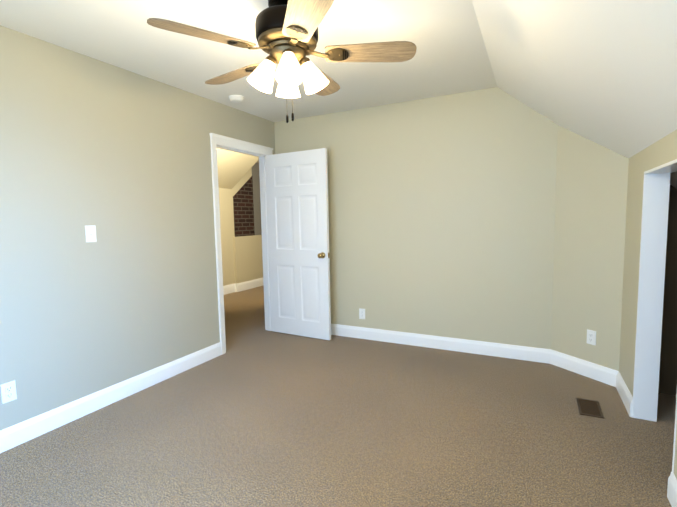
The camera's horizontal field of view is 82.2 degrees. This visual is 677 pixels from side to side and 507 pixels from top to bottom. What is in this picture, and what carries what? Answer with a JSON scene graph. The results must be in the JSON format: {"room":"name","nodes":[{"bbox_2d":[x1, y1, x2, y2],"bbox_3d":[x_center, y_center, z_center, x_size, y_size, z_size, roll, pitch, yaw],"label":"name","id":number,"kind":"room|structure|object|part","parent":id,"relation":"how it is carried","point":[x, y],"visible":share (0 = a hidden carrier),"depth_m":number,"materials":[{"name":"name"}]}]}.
{"room":"empty bedroom","nodes":[
{"label":"empty bedroom","id":0,"kind":"room"},
{"bbox_2d":[0,25,274,430],"bbox_3d":[-0.967,-0.276,4.291,0.115,2.449,7.870,1,6,27],"label":"wall","id":1,"kind":"structure","parent":0,"point":[119,158],"depth_m":2.73,"materials":[{"name":"beige paint"}]},
{"bbox_2d":[0,380,16,403],"bbox_3d":[-1.940,0.816,2.284,0.009,0.115,0.070,1,6,27],"label":"electrical outlet","id":2,"kind":"object","parent":1,"relation":"attached to","point":[8,392],"visible":1,"depth_m":2.28,"materials":[{"name":"white plastic"}]},
{"bbox_2d":[85,225,96,241],"bbox_3d":[-1.708,-0.136,2.683,0.020,0.115,0.070,1,6,27],"label":"light switch","id":3,"kind":"object","parent":1,"relation":"attached to","point":[90,231],"visible":1,"depth_m":2.68,"materials":[{"name":"white plastic"}]},
{"bbox_2d":[210,133,272,354],"bbox_3d":[-1.022,-0.109,4.184,0.165,2.137,0.956,1,6,27],"label":"door frame","id":4,"kind":"structure","parent":1,"relation":"attached to","point":[215,139],"depth_m":3.97,"materials":[{"name":"white paint"}]},
{"bbox_2d":[266,148,330,339],"bbox_3d":[-0.454,-0.088,4.296,0.804,2.030,0.188,2,6,30],"label":"door","id":5,"kind":"structure","parent":1,"relation":"in","point":[298,217],"depth_m":4.26,"materials":[{"name":"white paint"}]},
{"bbox_2d":[0,324,676,506],"bbox_3d":[-0.170,1.070,2.109,3.335,0.126,4.235,1,6,27],"label":"baseboard","id":6,"kind":"structure","parent":1,"relation":"attached to","point":[15,435],"depth_m":3.17,"materials":[{"name":"white paint"}]},
{"bbox_2d":[217,148,258,188],"bbox_3d":[-1.578,-1.380,5.600,2.205,0.659,6.140,1,6,27],"label":"ceiling","id":7,"kind":"structure","parent":0,"point":[234,168],"depth_m":6.52,"materials":[{"name":"beige paint"}]},
{"bbox_2d":[219,168,262,285],"bbox_3d":[-2.466,-0.412,6.148,0.170,2.449,6.140,1,6,27],"label":"wall","id":8,"kind":"structure","parent":0,"point":[242,259],"depth_m":7.11,"materials":[{"name":"beige paint"}]},
{"bbox_2d":[223,278,263,294],"bbox_3d":[-1.482,0.752,5.764,2.085,0.160,5.900,1,6,27],"label":"baseboard","id":9,"kind":"structure","parent":8,"relation":"attached to","point":[239,287],"depth_m":7.29,"materials":[{"name":"white paint"}]},
{"bbox_2d":[233,176,254,236],"bbox_3d":[-1.797,-0.911,7.357,0.012,1.160,0.560,1,6,27],"label":"brick wall","id":10,"kind":"structure","parent":8,"relation":"attached to","point":[243,207],"depth_m":7.37,"materials":[{"name":"brown brick"}]},
{"bbox_2d":[252,163,261,234],"bbox_3d":[-1.571,-1.089,7.793,0.014,1.429,0.450,1,6,27],"label":"wall","id":11,"kind":"structure","parent":8,"relation":"attached to","point":[256,198],"depth_m":7.68,"materials":[{"name":"grey paint"}]},
{"bbox_2d":[0,0,496,121],"bbox_3d":[-0.678,-1.368,2.124,2.535,0.100,4.475,1,6,27],"label":"ceiling","id":12,"kind":"structure","parent":0,"point":[445,37],"depth_m":2.50,"materials":[{"name":"white paint"}]},
{"bbox_2d":[229,95,243,102],"bbox_3d":[-0.942,-1.422,3.579,0.136,0.041,0.136,1,6,27],"label":"smoke detector","id":13,"kind":"object","parent":12,"relation":"attached to","point":[236,98],"visible":1,"depth_m":3.54,"materials":[{"name":"white plastic"}]},
{"bbox_2d":[147,0,416,122],"bbox_3d":[-0.269,-1.001,2.059,1.267,0.634,1.258,1,6,27],"label":"ceiling fan","id":14,"kind":"object","parent":12,"relation":"hanging from","point":[286,31],"visible":1,"depth_m":1.95,"materials":[{"name":"brown wood"}]},
{"bbox_3d":[-0.569,-1.013,1.804,0.583,0.042,0.166,-5,18,-35],"label":"blade","id":15,"kind":"part","parent":14,"relation":"part of","materials":[{"name":"brown wood"}]},
{"bbox_3d":[-0.562,-1.052,2.242,0.583,0.042,0.166,3,18,37],"label":"blade","id":16,"kind":"part","parent":14,"relation":"part of","materials":[{"name":"brown wood"}]},
{"bbox_3d":[-0.406,-0.917,2.003,0.138,0.159,0.133,1,6,27],"label":"lamp shade","id":17,"kind":"part","parent":14,"relation":"part of","materials":[{"name":"beige glass"}]},
{"bbox_3d":[-0.286,-0.934,2.172,0.133,0.159,0.138,1,6,27],"label":"lamp shade","id":18,"kind":"part","parent":14,"relation":"part of","materials":[{"name":"beige glass"}]},
{"bbox_3d":[-0.236,-0.910,1.883,0.133,0.159,0.138,1,6,27],"label":"lamp shade","id":19,"kind":"part","parent":14,"relation":"part of","materials":[{"name":"beige glass"}]},
{"bbox_3d":[-0.154,-1.008,1.661,0.166,0.042,0.583,10,2,-17],"label":"blade","id":20,"kind":"part","parent":14,"relation":"part of","materials":[{"name":"brown wood"}]},
{"bbox_3d":[-0.116,-0.927,2.053,0.138,0.159,0.133,1,6,27],"label":"lamp shade","id":21,"kind":"part","parent":14,"relation":"part of","materials":[{"name":"beige glass"}]},
{"bbox_3d":[-0.142,-1.072,2.369,0.166,0.042,0.583,-12,1,20],"label":"blade","id":22,"kind":"part","parent":14,"relation":"part of","materials":[{"name":"brown wood"}]},
{"bbox_3d":[0.110,-1.045,2.010,0.583,0.042,0.166,-1,-7,1],"label":"blade","id":23,"kind":"part","parent":14,"relation":"part of","materials":[{"name":"brown wood"}]},
{"bbox_2d":[0,285,675,506],"bbox_3d":[0.062,1.015,3.937,6.900,0.100,8.000,1,6,27],"label":"floor","id":24,"kind":"structure","parent":0,"point":[256,414],"depth_m":2.33,"materials":[{"name":"carpet"}]},
{"bbox_2d":[576,398,603,418],"bbox_3d":[1.703,1.046,2.634,0.135,0.006,0.250,1,6,27],"label":"floor air vent","id":25,"kind":"object","parent":24,"relation":"on","point":[587,407],"visible":1,"depth_m":2.62,"materials":[{"name":"brown metal"}]},
{"bbox_2d":[274,87,557,348],"bbox_3d":[0.593,-0.284,4.039,2.896,2.449,0.120,1,6,27],"label":"wall","id":26,"kind":"structure","parent":0,"point":[441,209],"depth_m":3.75,"materials":[{"name":"beige paint"}]},
{"bbox_2d":[359,308,364,318],"bbox_3d":[0.258,0.659,4.230,0.070,0.115,0.009,1,6,27],"label":"electrical outlet","id":27,"kind":"object","parent":26,"relation":"attached to","point":[361,313],"visible":1,"depth_m":4.23,"materials":[{"name":"white plastic"}]},
{"bbox_2d":[472,0,676,187],"bbox_3d":[1.375,-0.503,1.169,2.030,1.773,4.475,1,6,27],"label":"ceiling","id":28,"kind":"structure","parent":0,"point":[603,73],"depth_m":1.88,"materials":[{"name":"white paint"}]},
{"bbox_2d":[551,125,628,370],"bbox_3d":[2.034,-0.065,3.122,0.120,2.120,0.557,-4,6,-25],"label":"wall","id":29,"kind":"structure","parent":0,"point":[590,210],"depth_m":3.08,"materials":[{"name":"beige paint"}]},
{"bbox_2d":[587,329,595,345],"bbox_3d":[2.018,0.670,3.099,0.009,0.115,0.070,-4,6,-25],"label":"electrical outlet","id":30,"kind":"object","parent":29,"relation":"attached to","point":[591,337],"visible":1,"depth_m":3.09,"materials":[{"name":"white plastic"}]},
{"bbox_2d":[619,129,676,478],"bbox_3d":[1.262,0.312,1.074,0.120,1.764,4.062,1,6,27],"label":"wall","id":31,"kind":"structure","parent":0,"point":[663,150],"depth_m":2.57,"materials":[{"name":"beige paint"}]},
{"bbox_2d":[632,159,676,472],"bbox_3d":[1.755,0.316,2.051,0.124,1.562,0.824,1,6,27],"label":"trim","id":32,"kind":"structure","parent":31,"relation":"attached to","point":[655,208],"depth_m":2.40,"materials":[{"name":"white paint"}]},
{"bbox_2d":[658,185,676,394],"bbox_3d":[2.633,0.151,2.647,0.900,1.750,0.080,1,6,27],"label":"wall","id":33,"kind":"structure","parent":0,"point":[668,371],"depth_m":2.76,"materials":[{"name":"brown paint"}]}
]}

